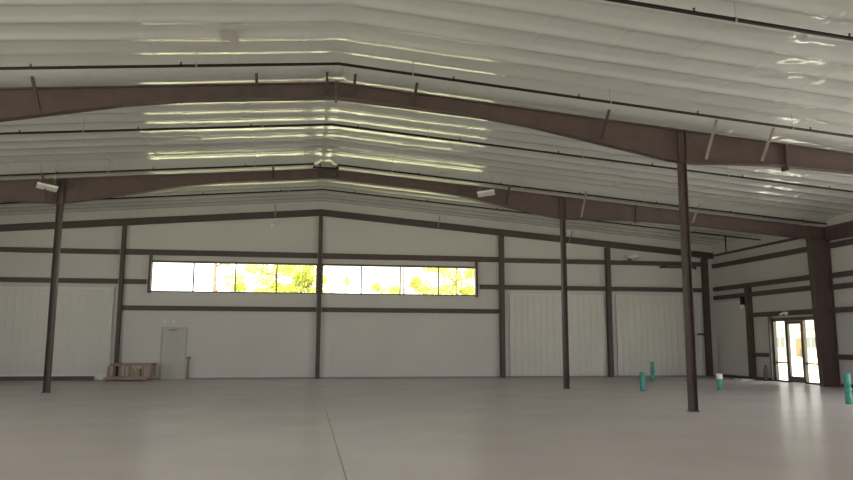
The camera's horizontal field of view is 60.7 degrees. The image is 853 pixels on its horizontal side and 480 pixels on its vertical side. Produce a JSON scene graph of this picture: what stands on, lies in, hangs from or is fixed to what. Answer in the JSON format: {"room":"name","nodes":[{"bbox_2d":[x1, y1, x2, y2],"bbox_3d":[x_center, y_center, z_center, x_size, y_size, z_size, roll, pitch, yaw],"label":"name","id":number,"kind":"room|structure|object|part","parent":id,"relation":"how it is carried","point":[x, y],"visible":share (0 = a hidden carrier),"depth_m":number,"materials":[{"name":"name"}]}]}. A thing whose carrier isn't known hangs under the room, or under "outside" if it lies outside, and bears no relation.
{"room":"empty warehouse","nodes":[
{"label":"empty warehouse","id":0,"kind":"room"},
{"bbox_2d":[0,201,718,377],"bbox_3d":[-4.793,2.148,32.574,38.580,8.140,0.150,1,-8,-9],"label":"wall","id":1,"kind":"structure","parent":0,"point":[220,344],"depth_m":32.50,"materials":[{"name":"white metal"}]},
{"bbox_2d":[0,286,114,373],"bbox_3d":[-16.843,3.814,30.198,7.180,3.785,0.080,1,-8,-9],"label":"panel","id":2,"kind":"object","parent":1,"relation":"attached to","point":[84,315],"visible":0.77,"depth_m":30.44,"materials":[{"name":"white metal"}]},
{"bbox_3d":[-16.837,1.984,30.454,7.180,0.090,0.080,1,-8,-9],"label":"trim","id":3,"kind":"part","parent":2,"relation":"part of","materials":[{"name":"white"}]},
{"bbox_3d":[-13.321,3.949,30.770,0.040,3.695,0.070,1,-8,-9],"label":"trim","id":4,"kind":"part","parent":2,"relation":"part of","materials":[{"name":"white metal"}]},
{"bbox_2d":[0,277,118,283],"bbox_3d":[-15.840,1.691,30.614,5.505,0.200,0.200,1,-8,-9],"label":"beam","id":5,"kind":"structure","parent":1,"relation":"attached to","point":[2,279],"depth_m":30.60,"materials":[{"name":"brown metal"}]},
{"bbox_2d":[0,247,119,254],"bbox_3d":[-15.837,0.443,30.789,5.505,0.200,0.200,1,-8,-9],"label":"beam","id":6,"kind":"structure","parent":1,"relation":"attached to","point":[2,249],"depth_m":30.77,"materials":[{"name":"brown metal"}]},
{"bbox_2d":[124,279,146,283],"bbox_3d":[-12.441,1.778,31.168,0.925,0.200,0.200,1,-8,-9],"label":"beam","id":7,"kind":"structure","parent":1,"relation":"attached to","point":[126,281],"depth_m":31.07,"materials":[{"name":"brown metal"}]},
{"bbox_2d":[147,255,152,292],"bbox_3d":[-11.878,1.461,31.309,0.100,1.630,0.195,1,-8,-9],"label":"post","id":8,"kind":"object","parent":1,"relation":"attached to","point":[150,256],"visible":1,"depth_m":31.23,"materials":[{"name":"brown metal"}]},
{"bbox_2d":[159,327,187,378],"bbox_3d":[-10.783,4.818,31.029,1.060,2.190,0.194,1,-8,-9],"label":"door","id":9,"kind":"structure","parent":1,"relation":"in","point":[173,353],"depth_m":31.09,"materials":[{"name":"grey metal"}]},
{"bbox_2d":[122,305,315,311],"bbox_3d":[-8.890,2.979,31.592,8.130,0.200,0.200,1,-8,-9],"label":"beam","id":10,"kind":"structure","parent":1,"relation":"attached to","point":[124,307],"depth_m":31.48,"materials":[{"name":"brown metal"}]},
{"bbox_2d":[125,249,317,258],"bbox_3d":[-8.883,0.602,31.924,8.130,0.230,0.200,1,-8,-9],"label":"beam","id":11,"kind":"structure","parent":1,"relation":"attached to","point":[128,251],"depth_m":31.81,"materials":[{"name":"brown metal"}]},
{"bbox_2d":[151,260,317,293],"bbox_3d":[-8.387,1.646,32.015,7.100,1.360,0.150,1,-8,-9],"label":"window","id":12,"kind":"structure","parent":1,"relation":"in","point":[153,261],"depth_m":31.95,"materials":[{"name":"grey"}]},
{"bbox_2d":[321,264,474,295],"bbox_3d":[-1.199,1.830,33.186,7.070,1.360,0.150,1,-8,-9],"label":"window","id":13,"kind":"structure","parent":1,"relation":"in","point":[356,265],"depth_m":33.13,"materials":[{"name":"grey"}]},
{"bbox_2d":[321,307,499,313],"bbox_3d":[-0.641,3.191,32.936,8.130,0.200,0.200,1,-8,-9],"label":"beam","id":14,"kind":"structure","parent":1,"relation":"attached to","point":[324,309],"depth_m":32.82,"materials":[{"name":"brown metal"}]},
{"bbox_2d":[323,253,499,261],"bbox_3d":[-0.634,0.814,33.268,8.130,0.230,0.200,1,-8,-9],"label":"beam","id":15,"kind":"structure","parent":1,"relation":"attached to","point":[325,255],"depth_m":33.16,"materials":[{"name":"brown metal"}]},
{"bbox_2d":[152,375,715,378],"bbox_3d":[-4.820,6.037,31.936,38.120,0.060,0.030,1,-8,-9],"label":"baseboard","id":16,"kind":"structure","parent":1,"relation":"attached to","point":[637,375],"depth_m":32.78,"materials":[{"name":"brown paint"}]},
{"bbox_2d":[475,262,477,296],"bbox_3d":[2.303,1.825,33.618,0.100,1.630,0.195,1,-8,-9],"label":"post","id":17,"kind":"object","parent":1,"relation":"attached to","point":[476,263],"visible":1,"depth_m":33.55,"materials":[{"name":"brown metal"}]},
{"bbox_2d":[480,285,499,288],"bbox_3d":[2.902,2.172,33.667,0.955,0.200,0.200,1,-8,-9],"label":"beam","id":18,"kind":"structure","parent":1,"relation":"attached to","point":[481,286],"depth_m":33.57,"materials":[{"name":"brown metal"}]},
{"bbox_2d":[504,258,605,264],"bbox_3d":[6.065,1.005,34.356,4.990,0.200,0.200,1,-8,-9],"label":"beam","id":19,"kind":"structure","parent":1,"relation":"attached to","point":[506,260],"depth_m":34.23,"materials":[{"name":"brown metal"}]},
{"bbox_2d":[505,285,606,290],"bbox_3d":[6.062,2.253,34.182,4.990,0.200,0.200,1,-8,-9],"label":"beam","id":20,"kind":"structure","parent":1,"relation":"attached to","point":[507,287],"depth_m":34.06,"materials":[{"name":"brown metal"}]},
{"bbox_2d":[509,294,605,375],"bbox_3d":[6.107,4.417,33.934,4.580,3.755,0.080,1,-8,-9],"label":"panel","id":21,"kind":"object","parent":1,"relation":"attached to","point":[536,346],"visible":0.91,"depth_m":33.93,"materials":[{"name":"white metal"}]},
{"bbox_3d":[3.867,4.380,33.572,0.040,3.715,0.070,1,-8,-9],"label":"trim","id":22,"kind":"part","parent":21,"relation":"part of","materials":[{"name":"white metal"}]},
{"bbox_3d":[6.112,2.578,34.191,4.580,0.040,0.080,1,-8,-9],"label":"trim","id":23,"kind":"part","parent":21,"relation":"part of","materials":[{"name":"white"}]},
{"bbox_3d":[8.346,4.495,34.301,0.040,3.715,0.070,1,-8,-9],"label":"trim","id":24,"kind":"part","parent":21,"relation":"part of","materials":[{"name":"white metal"}]},
{"bbox_2d":[624,255,638,260],"bbox_3d":[9.783,0.827,34.698,0.720,0.250,0.720,1,-8,-9],"label":"wall light","id":25,"kind":"object","parent":1,"relation":"attached to","point":[631,257],"visible":1,"depth_m":34.52,"materials":[{"name":"grey paint"}]},
{"bbox_3d":[9.783,0.792,34.703,0.720,0.180,0.720,1,-8,-9],"label":"lamp shade","id":26,"kind":"part","parent":25,"relation":"part of","materials":[{"name":"white metal"}]},
{"bbox_2d":[611,260,702,266],"bbox_3d":[11.084,1.134,35.174,4.724,0.200,0.200,1,-8,-9],"label":"beam","id":27,"kind":"structure","parent":1,"relation":"attached to","point":[613,262],"depth_m":35.03,"materials":[{"name":"brown metal"}]},
{"bbox_2d":[659,263,695,268],"bbox_3d":[12.142,1.213,35.212,1.900,0.380,0.042,1,-8,-9],"label":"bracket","id":28,"kind":"object","parent":27,"relation":"attached to","point":[670,265],"visible":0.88,"depth_m":35.15,"materials":[{"name":"brown metal"}]},
{"bbox_2d":[612,287,703,291],"bbox_3d":[11.081,2.382,34.999,4.724,0.200,0.200,1,-8,-9],"label":"beam","id":29,"kind":"structure","parent":1,"relation":"attached to","point":[636,289],"depth_m":34.88,"materials":[{"name":"brown metal"}]},
{"bbox_2d":[615,295,703,375],"bbox_3d":[11.129,4.546,34.752,4.318,3.755,0.080,1,-8,-9],"label":"panel","id":30,"kind":"object","parent":1,"relation":"attached to","point":[649,328],"visible":0.86,"depth_m":34.72,"materials":[{"name":"white metal"}]},
{"bbox_3d":[9.017,4.513,34.411,0.040,3.715,0.070,1,-8,-9],"label":"trim","id":31,"kind":"part","parent":30,"relation":"part of","materials":[{"name":"white metal"}]},
{"bbox_3d":[11.134,2.707,35.009,4.318,0.040,0.080,1,-8,-9],"label":"trim","id":32,"kind":"part","parent":30,"relation":"part of","materials":[{"name":"white metal"}]},
{"bbox_3d":[13.239,4.621,35.098,0.040,3.715,0.070,1,-8,-9],"label":"trim","id":33,"kind":"part","parent":30,"relation":"part of","materials":[{"name":"white metal"}]},
{"bbox_2d":[0,0,852,244],"bbox_3d":[-1.370,-3.751,12.486,38.220,1.724,41.830,1,-8,-9],"label":"ceiling","id":34,"kind":"structure","parent":0,"point":[596,49],"depth_m":16.79,"materials":[{"name":"white metal"}]},
{"bbox_2d":[36,168,57,191],"bbox_3d":[-12.027,-1.997,23.145,0.608,0.843,0.522,5,-9,-30],"label":"led light","id":35,"kind":"object","parent":34,"relation":"hanging from","point":[53,188],"visible":1,"depth_m":23.03,"materials":[{"name":"white plastic"}]},
{"bbox_2d":[37,184,56,191],"bbox_3d":[-12.030,-1.647,23.092,0.540,0.008,0.460,15,-20,-29],"label":"diffuser","id":36,"kind":"object","parent":35,"relation":"attached to","point":[48,187],"depth_m":23.01,"materials":[{"name":"white plastic"}]},
{"bbox_2d":[219,31,238,40],"bbox_3d":[-3.966,-4.102,14.666,0.340,0.034,0.480,1,-8,-9],"label":"ceiling patch","id":37,"kind":"structure","parent":34,"relation":"attached to","point":[225,35],"depth_m":14.65,"materials":[{"name":"grey"}]},
{"bbox_2d":[0,189,760,251],"bbox_3d":[-4.054,-1.085,28.639,37.554,2.340,0.076,1,-8,-9],"label":"pipe","id":38,"kind":"object","parent":34,"relation":"hanging from","point":[123,197],"visible":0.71,"depth_m":29.11,"materials":[{"name":"black metal"}]},
{"bbox_2d":[0,163,826,224],"bbox_3d":[-3.428,-1.898,24.457,37.405,1.740,0.081,1,-8,-9],"label":"pipe","id":39,"kind":"object","parent":34,"relation":"hanging from","point":[314,166],"visible":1,"depth_m":24.86,"materials":[{"name":"black metal"}]},
{"bbox_2d":[0,60,852,137],"bbox_3d":[-1.961,-3.149,15.645,37.405,1.791,0.086,1,-8,-9],"label":"pipe","id":40,"kind":"object","parent":34,"relation":"hanging from","point":[180,65],"visible":1,"depth_m":15.95,"materials":[{"name":"black metal"}]},
{"bbox_2d":[0,123,852,192],"bbox_3d":[-2.693,-2.528,20.042,37.405,1.770,0.081,1,-8,-9],"label":"pipe","id":41,"kind":"object","parent":34,"relation":"hanging from","point":[323,124],"visible":0.99,"depth_m":20.42,"materials":[{"name":"black metal"}]},
{"bbox_2d":[477,189,494,196],"bbox_3d":[2.079,-1.928,25.483,0.608,0.778,0.522,-1,-8,8],"label":"led light","id":42,"kind":"object","parent":34,"relation":"hanging from","point":[486,192],"visible":1,"depth_m":25.32,"materials":[{"name":"white plastic"}]},
{"bbox_2d":[478,191,493,196],"bbox_3d":[2.081,-1.602,25.434,0.540,0.008,0.460,-8,-15,7],"label":"diffuser","id":43,"kind":"object","parent":42,"relation":"attached to","point":[480,193],"depth_m":25.37,"materials":[{"name":"white plastic"}]},
{"bbox_2d":[604,0,852,40],"bbox_3d":[-1.232,-3.744,11.265,37.406,1.770,0.097,1,-8,-9],"label":"pipe","id":44,"kind":"object","parent":34,"relation":"hanging from","point":[735,19],"visible":1,"depth_m":12.30,"materials":[{"name":"black metal"}]},
{"bbox_2d":[0,376,852,479],"bbox_3d":[-1.391,3.284,11.504,38.780,0.120,42.430,1,-8,-9],"label":"floor","id":45,"kind":"structure","parent":0,"point":[508,428],"depth_m":13.29,"materials":[{"name":"concrete"}]},
{"bbox_2d":[0,376,94,380],"bbox_3d":[-16.693,5.623,29.577,6.050,0.160,0.230,1,-8,-9],"label":"channel","id":46,"kind":"object","parent":45,"relation":"on","point":[2,378],"visible":1,"depth_m":29.64,"materials":[{"name":"metal"}]},
{"bbox_2d":[41,203,63,392],"bbox_3d":[-11.837,1.788,23.117,0.230,5.996,0.220,1,-8,-9],"label":"steel column","id":47,"kind":"structure","parent":45,"relation":"on","point":[59,206],"depth_m":23.08,"materials":[{"name":"brown metal"}]},
{"bbox_2d":[0,163,809,238],"bbox_3d":[-3.537,-1.525,24.671,36.750,2.040,0.805,1,-8,-9],"label":"girder","id":48,"kind":"object","parent":47,"relation":"on","point":[79,189],"visible":0.98,"depth_m":25.43,"materials":[{"name":"brown metal"}]},
{"bbox_3d":[-11.827,-1.586,23.588,0.216,0.781,0.200,1,-8,-9],"label":"stiffener plate","id":49,"kind":"part","parent":48,"relation":"part of","materials":[{"name":"brown metal"}]},
{"bbox_3d":[4.907,-1.156,26.314,0.216,0.781,0.200,1,-8,-9],"label":"stiffener plate","id":50,"kind":"part","parent":48,"relation":"part of","materials":[{"name":"brown metal"}]},
{"bbox_3d":[7.679,-0.959,26.748,0.100,0.621,0.240,1,-8,-9],"label":"splice plate","id":51,"kind":"part","parent":48,"relation":"part of","materials":[{"name":"brown metal"}]},
{"bbox_2d":[0,374,106,379],"bbox_3d":[-16.508,5.612,29.781,6.480,0.240,0.095,1,-8,-9],"label":"trim","id":52,"kind":"structure","parent":45,"relation":"on","point":[97,376],"depth_m":30.04,"materials":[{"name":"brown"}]},
{"bbox_2d":[114,225,126,375],"bbox_3d":[-13.011,2.615,30.941,0.150,6.517,0.200,1,-8,-9],"label":"steel column","id":53,"kind":"structure","parent":45,"relation":"on","point":[124,227],"depth_m":30.91,"materials":[{"name":"brown metal"}]},
{"bbox_2d":[103,363,156,380],"bbox_3d":[-12.201,5.427,30.030,1.870,0.700,0.880,1,-8,-9],"label":"wooden crate","id":54,"kind":"object","parent":45,"relation":"on","point":[146,368],"visible":0.96,"depth_m":29.68,"materials":[{"name":"brown wood"}]},
{"bbox_3d":[-12.209,5.621,29.577,1.720,0.090,0.050,1,-8,-9],"label":"rail","id":55,"kind":"part","parent":54,"relation":"part of","materials":[{"name":"brown wood"}]},
{"bbox_3d":[-12.010,5.076,29.686,1.620,0.100,0.050,1,-8,-9],"label":"rail","id":56,"kind":"part","parent":54,"relation":"part of","materials":[{"name":"brown wood"}]},
{"bbox_2d":[130,369,140,376],"bbox_3d":[-11.932,5.451,29.928,0.370,0.303,0.404,1,-8,-9],"label":"carton","id":57,"kind":"object","parent":54,"relation":"on","point":[133,372],"visible":0.93,"depth_m":29.73,"materials":[{"name":"grey cardboard"}]},
{"bbox_3d":[-11.581,5.365,29.717,0.090,0.460,0.050,1,-8,-9],"label":"post","id":58,"kind":"part","parent":54,"relation":"part of","materials":[{"name":"brown wood"}]},
{"bbox_2d":[186,357,190,378],"bbox_3d":[-10.126,5.435,30.947,0.180,0.950,0.176,1,-8,-9],"label":"bollard","id":59,"kind":"object","parent":45,"relation":"on","point":[187,358],"visible":1,"depth_m":30.91,"materials":[{"name":"grey metal"}]},
{"bbox_2d":[315,216,322,378],"bbox_3d":[-4.761,2.488,32.332,0.180,7.200,0.200,1,-8,-9],"label":"steel column","id":60,"kind":"structure","parent":45,"relation":"on","point":[320,238],"depth_m":32.22,"materials":[{"name":"brown metal"}]},
{"bbox_2d":[324,406,346,479],"bbox_3d":[-1.270,3.089,10.543,0.015,0.001,15.860,1,-8,-9],"label":"joint","id":61,"kind":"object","parent":45,"relation":"on","point":[324,406],"depth_m":10.88,"materials":[{"name":"grey concrete"}]},
{"bbox_2d":[498,236,505,377],"bbox_3d":[3.486,3.038,33.629,0.220,6.517,0.200,1,-8,-9],"label":"steel column","id":62,"kind":"structure","parent":45,"relation":"on","point":[500,238],"depth_m":33.54,"materials":[{"name":"brown metal"}]},
{"bbox_2d":[559,219,570,388],"bbox_3d":[4.897,2.218,25.843,0.220,5.996,0.220,1,-8,-9],"label":"steel column","id":63,"kind":"structure","parent":45,"relation":"on","point":[565,340],"depth_m":25.81,"materials":[{"name":"brown metal"}]},
{"bbox_2d":[604,247,613,376],"bbox_3d":[8.636,3.382,34.438,0.220,6.090,0.200,1,-8,-9],"label":"steel column","id":64,"kind":"structure","parent":45,"relation":"on","point":[609,319],"depth_m":34.37,"materials":[{"name":"brown metal"}]},
{"bbox_2d":[639,372,645,390],"bbox_3d":[7.222,4.731,24.355,0.198,0.620,0.198,1,-8,-9],"label":"pipe stub","id":65,"kind":"object","parent":45,"relation":"on","point":[642,380],"visible":1,"depth_m":24.29,"materials":[{"name":"teal plastic"}]},
{"bbox_2d":[650,362,654,380],"bbox_3d":[9.524,5.532,30.695,0.178,0.800,0.178,1,-8,-9],"label":"pipe stub","id":66,"kind":"object","parent":45,"relation":"on","point":[652,371],"visible":0.98,"depth_m":30.63,"materials":[{"name":"teal plastic"}]},
{"bbox_2d":[676,161,699,411],"bbox_3d":[6.280,1.061,17.536,0.210,5.996,0.240,1,-8,-9],"label":"steel column","id":67,"kind":"structure","parent":45,"relation":"on","point":[690,348],"depth_m":17.50,"materials":[{"name":"brown metal"}]},
{"bbox_2d":[0,71,852,174],"bbox_3d":[-2.154,-2.681,16.364,36.750,2.038,0.805,1,-8,-9],"label":"girder","id":68,"kind":"object","parent":67,"relation":"on","point":[667,144],"visible":1,"depth_m":17.22,"materials":[{"name":"brown metal"}]},
{"bbox_3d":[-2.075,-3.404,16.767,0.100,0.440,0.240,1,-8,-9],"label":"splice plate","id":69,"kind":"part","parent":68,"relation":"part of","materials":[{"name":"brown metal"}]},
{"bbox_3d":[6.290,-2.313,18.007,0.216,0.781,0.200,1,-8,-9],"label":"stiffener plate","id":70,"kind":"part","parent":68,"relation":"part of","materials":[{"name":"brown metal"}]},
{"bbox_3d":[9.062,-2.085,18.437,0.100,0.681,0.240,1,-8,-9],"label":"splice plate","id":71,"kind":"part","parent":68,"relation":"part of","materials":[{"name":"brown metal"}]},
{"bbox_2d":[700,258,713,376],"bbox_3d":[13.548,3.709,35.210,0.270,5.684,0.200,1,-8,-9],"label":"steel column","id":72,"kind":"structure","parent":45,"relation":"on","point":[704,269],"depth_m":35.14,"materials":[{"name":"brown metal"}]},
{"bbox_2d":[0,204,713,258],"bbox_3d":[-4.712,-0.540,32.499,38.080,1.916,0.654,1,-8,-9],"label":"rafter","id":73,"kind":"object","parent":72,"relation":"on","point":[316,212],"visible":1,"depth_m":32.95,"materials":[{"name":"brown metal"}]},
{"bbox_2d":[716,374,722,389],"bbox_3d":[10.046,4.862,24.981,0.220,0.550,0.220,1,-8,-9],"label":"pipe stub","id":74,"kind":"object","parent":45,"relation":"on","point":[719,377],"visible":0.99,"depth_m":24.90,"materials":[{"name":"teal plastic"}]},
{"bbox_2d":[734,378,753,379],"bbox_3d":[13.791,6.059,31.664,0.552,0.050,0.712,1,-8,-5],"label":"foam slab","id":75,"kind":"object","parent":45,"relation":"on","point":[734,378],"visible":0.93,"depth_m":31.63,"materials":[{"name":"white plastic"}]},
{"bbox_2d":[744,287,756,379],"bbox_3d":[14.407,4.141,32.418,0.220,4.060,0.240,1,-8,-9],"label":"post","id":76,"kind":"object","parent":45,"relation":"on","point":[748,300],"visible":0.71,"depth_m":32.33,"materials":[{"name":"brown metal"}]},
{"bbox_2d":[740,297,744,307],"bbox_3d":[14.306,2.825,32.901,0.249,0.520,0.300,1,-8,-9],"label":"wall light","id":77,"kind":"object","parent":76,"relation":"attached to","point":[742,299],"visible":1,"depth_m":32.86,"materials":[{"name":"black metal"}]},
{"bbox_2d":[763,365,767,380],"bbox_3d":[14.420,5.662,30.980,0.180,0.650,0.180,1,-8,-9],"label":"canister","id":78,"kind":"object","parent":45,"relation":"on","point":[765,371],"visible":0.98,"depth_m":30.91,"materials":[{"name":"brown paint"}]},
{"bbox_2d":[806,225,840,386],"bbox_3d":[14.925,2.458,27.479,0.850,6.030,0.240,1,-8,-9],"label":"wall column","id":79,"kind":"structure","parent":45,"relation":"on","point":[818,255],"depth_m":27.46,"materials":[{"name":"brown metal"}]},
{"bbox_2d":[843,373,851,403],"bbox_3d":[11.228,3.962,19.419,0.188,0.800,0.188,1,-8,-9],"label":"pipe stub","id":80,"kind":"object","parent":45,"relation":"on","point":[847,380],"visible":1,"depth_m":19.36,"materials":[{"name":"teal plastic"}]},
{"bbox_2d":[712,212,852,386],"bbox_3d":[17.529,0.550,15.034,0.150,6.580,41.830,1,-8,-9],"label":"wall","id":81,"kind":"structure","parent":0,"point":[794,265],"depth_m":30.77,"materials":[{"name":"white metal"}]},
{"bbox_2d":[713,293,743,299],"bbox_3d":[14.193,2.640,34.039,0.207,0.190,2.570,1,-8,-9],"label":"beam","id":82,"kind":"structure","parent":81,"relation":"attached to","point":[738,295],"depth_m":34.01,"materials":[{"name":"brown metal"}]},
{"bbox_2d":[715,301,748,375],"bbox_3d":[14.232,4.551,33.800,0.080,3.370,2.590,1,-8,-9],"label":"panel","id":83,"kind":"object","parent":81,"relation":"attached to","point":[731,319],"visible":1,"depth_m":33.89,"materials":[{"name":"white metal"}]},
{"bbox_3d":[14.237,2.922,34.027,0.080,0.080,2.590,1,-8,-9],"label":"trim","id":84,"kind":"part","parent":83,"relation":"part of","materials":[{"name":"white metal"}]},
{"bbox_2d":[713,238,797,256],"bbox_3d":[14.664,0.242,31.826,0.080,0.100,7.700,1,-8,-9],"label":"strut","id":85,"kind":"object","parent":81,"relation":"attached to","point":[789,239],"visible":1,"depth_m":32.17,"materials":[{"name":"brown metal"}]},
{"bbox_2d":[712,247,806,267],"bbox_3d":[14.615,0.766,31.745,0.207,0.190,7.700,1,-8,-9],"label":"beam","id":86,"kind":"structure","parent":81,"relation":"attached to","point":[802,249],"depth_m":31.61,"materials":[{"name":"brown metal"}]},
{"bbox_2d":[751,353,768,356],"bbox_3d":[14.536,4.972,31.566,0.207,0.160,1.220,1,-8,-9],"label":"beam","id":87,"kind":"structure","parent":81,"relation":"attached to","point":[752,354],"depth_m":31.50,"materials":[{"name":"brown metal"}]},
{"bbox_2d":[713,275,809,290],"bbox_3d":[14.612,1.875,31.590,0.207,0.190,7.700,1,-8,-9],"label":"beam","id":88,"kind":"structure","parent":81,"relation":"attached to","point":[804,277],"depth_m":31.43,"materials":[{"name":"brown metal"}]},
{"bbox_2d":[767,316,774,380],"bbox_3d":[14.649,4.615,30.964,0.115,2.720,0.090,1,-8,-9],"label":"door frame","id":89,"kind":"structure","parent":81,"relation":"attached to","point":[768,317],"depth_m":30.93,"materials":[{"name":"brown metal"}]},
{"bbox_2d":[748,285,810,296],"bbox_3d":[14.841,2.099,30.149,0.207,0.190,4.870,1,-8,-9],"label":"beam","id":90,"kind":"structure","parent":81,"relation":"attached to","point":[801,288],"depth_m":30.35,"materials":[{"name":"brown metal"}]},
{"bbox_2d":[749,309,812,316],"bbox_3d":[14.838,3.010,30.022,0.207,0.190,4.870,1,-8,-9],"label":"beam","id":91,"kind":"structure","parent":81,"relation":"attached to","point":[804,311],"depth_m":30.19,"materials":[{"name":"brown metal"}]},
{"bbox_2d":[723,374,852,387],"bbox_3d":[15.210,5.497,27.865,0.050,0.120,14.610,1,-8,-9],"label":"baseboard","id":92,"kind":"structure","parent":81,"relation":"attached to","point":[724,375],"depth_m":32.81,"materials":[{"name":"brown metal"}]},
{"bbox_2d":[772,316,819,384],"bbox_3d":[14.998,4.449,29.480,0.203,2.640,2.950,1,-8,-9],"label":"door","id":93,"kind":"structure","parent":81,"relation":"in","point":[790,320],"depth_m":29.83,"materials":[{"name":"brown metal"}]},
{"bbox_2d":[825,221,852,240],"bbox_3d":[15.940,-0.792,23.782,0.200,0.530,8.160,1,-8,-9],"label":"strut","id":94,"kind":"object","parent":81,"relation":"attached to","point":[842,230],"visible":1,"depth_m":27.01,"materials":[{"name":"brown metal"}]},
{"bbox_2d":[826,238,852,247],"bbox_3d":[15.950,-0.331,23.719,0.207,0.190,8.160,1,-8,-9],"label":"beam","id":95,"kind":"structure","parent":81,"relation":"attached to","point":[846,242],"depth_m":26.99,"materials":[{"name":"brown metal"}]},
{"bbox_2d":[828,270,852,277],"bbox_3d":[15.947,0.798,23.561,0.207,0.190,8.160,1,-8,-9],"label":"beam","id":96,"kind":"structure","parent":81,"relation":"attached to","point":[850,272],"depth_m":26.88,"materials":[{"name":"brown metal"}]},
{"bbox_2d":[829,282,852,289],"bbox_3d":[15.946,1.224,23.502,0.207,0.190,8.160,1,-8,-9],"label":"beam","id":97,"kind":"structure","parent":81,"relation":"attached to","point":[849,284],"depth_m":26.87,"materials":[{"name":"brown metal"}]},
{"bbox_2d":[831,306,852,312],"bbox_3d":[15.943,2.086,23.382,0.207,0.190,8.160,1,-8,-9],"label":"beam","id":98,"kind":"structure","parent":81,"relation":"attached to","point":[836,309],"depth_m":26.81,"materials":[{"name":"brown metal"}]},
{"bbox_2d":[834,354,852,359],"bbox_3d":[15.938,3.799,23.142,0.207,0.190,8.160,1,-8,-9],"label":"beam","id":99,"kind":"structure","parent":81,"relation":"attached to","point":[836,356],"depth_m":26.70,"materials":[{"name":"brown metal"}]},
{"bbox_2d":[778,356,817,369],"bbox_3d":[-8.086,12.966,78.711,310.000,0.460,280.000,1,-8,-9],"label":"ground","id":100,"kind":"structure","parent":0,"point":[797,363],"depth_m":65.42,"materials":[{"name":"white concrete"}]},
{"bbox_2d":[213,264,248,291],"bbox_3d":[-14.891,3.617,53.307,3.684,11.011,2.423,1,-8,-9],"label":"tree","id":101,"kind":"object","parent":100,"relation":"on","point":[240,286],"visible":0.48,"depth_m":53.33,"materials":[{"name":"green plant"}]},
{"bbox_2d":[241,264,292,291],"bbox_3d":[-12.400,4.601,56.686,4.195,10.008,2.869,1,-8,-9],"label":"tree","id":102,"kind":"object","parent":100,"relation":"on","point":[254,269],"visible":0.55,"depth_m":56.65,"materials":[{"name":"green plant"}]},
{"bbox_2d":[276,265,327,292],"bbox_3d":[-8.588,3.494,52.302,4.503,11.008,3.264,1,-8,-9],"label":"tree","id":103,"kind":"object","parent":100,"relation":"on","point":[303,279],"visible":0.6,"depth_m":52.03,"materials":[{"name":"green plant"}]},
{"bbox_2d":[323,276,350,292],"bbox_3d":[-7.456,5.307,60.438,2.895,9.669,1.478,1,-8,-9],"label":"tree","id":104,"kind":"object","parent":100,"relation":"on","point":[346,280],"visible":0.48,"depth_m":60.67,"materials":[{"name":"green plant"}]},
{"bbox_2d":[370,282,401,293],"bbox_3d":[-3.127,6.373,55.886,2.530,6.328,1.456,1,-8,-9],"label":"tree","id":105,"kind":"object","parent":100,"relation":"on","point":[392,289],"visible":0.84,"depth_m":56.07,"materials":[{"name":"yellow plant"}]},
{"bbox_2d":[402,267,446,293],"bbox_3d":[-0.260,3.992,55.703,3.678,11.007,2.481,1,-8,-9],"label":"tree","id":106,"kind":"object","parent":100,"relation":"on","point":[417,281],"visible":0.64,"depth_m":55.55,"materials":[{"name":"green plant"}]},
{"bbox_2d":[435,268,474,294],"bbox_3d":[2.591,4.900,58.098,4.056,9.886,2.854,1,-8,-9],"label":"tree","id":107,"kind":"object","parent":100,"relation":"on","point":[455,287],"visible":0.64,"depth_m":58.08,"materials":[{"name":"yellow plant"}]},
{"bbox_2d":[776,320,816,356],"bbox_3d":[52.114,12.158,91.914,10.200,5.140,27.000,1,-8,-9],"label":"building","id":108,"kind":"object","parent":100,"relation":"on","point":[795,334],"visible":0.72,"depth_m":93.48,"materials":[{"name":"beige paint"}]},
{"bbox_3d":[47.356,13.648,92.705,0.060,2.300,1.100,1,-8,-9],"label":"door","id":109,"kind":"part","parent":108,"relation":"part of","materials":[{"name":"brown wood"}]},
{"bbox_2d":[779,369,818,382],"bbox_3d":[20.492,5.990,30.206,10.850,0.120,30.000,1,-8,-9],"label":"pavement","id":110,"kind":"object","parent":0,"point":[813,374],"visible":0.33,"depth_m":38.06,"materials":[{"name":"concrete"}]}
]}

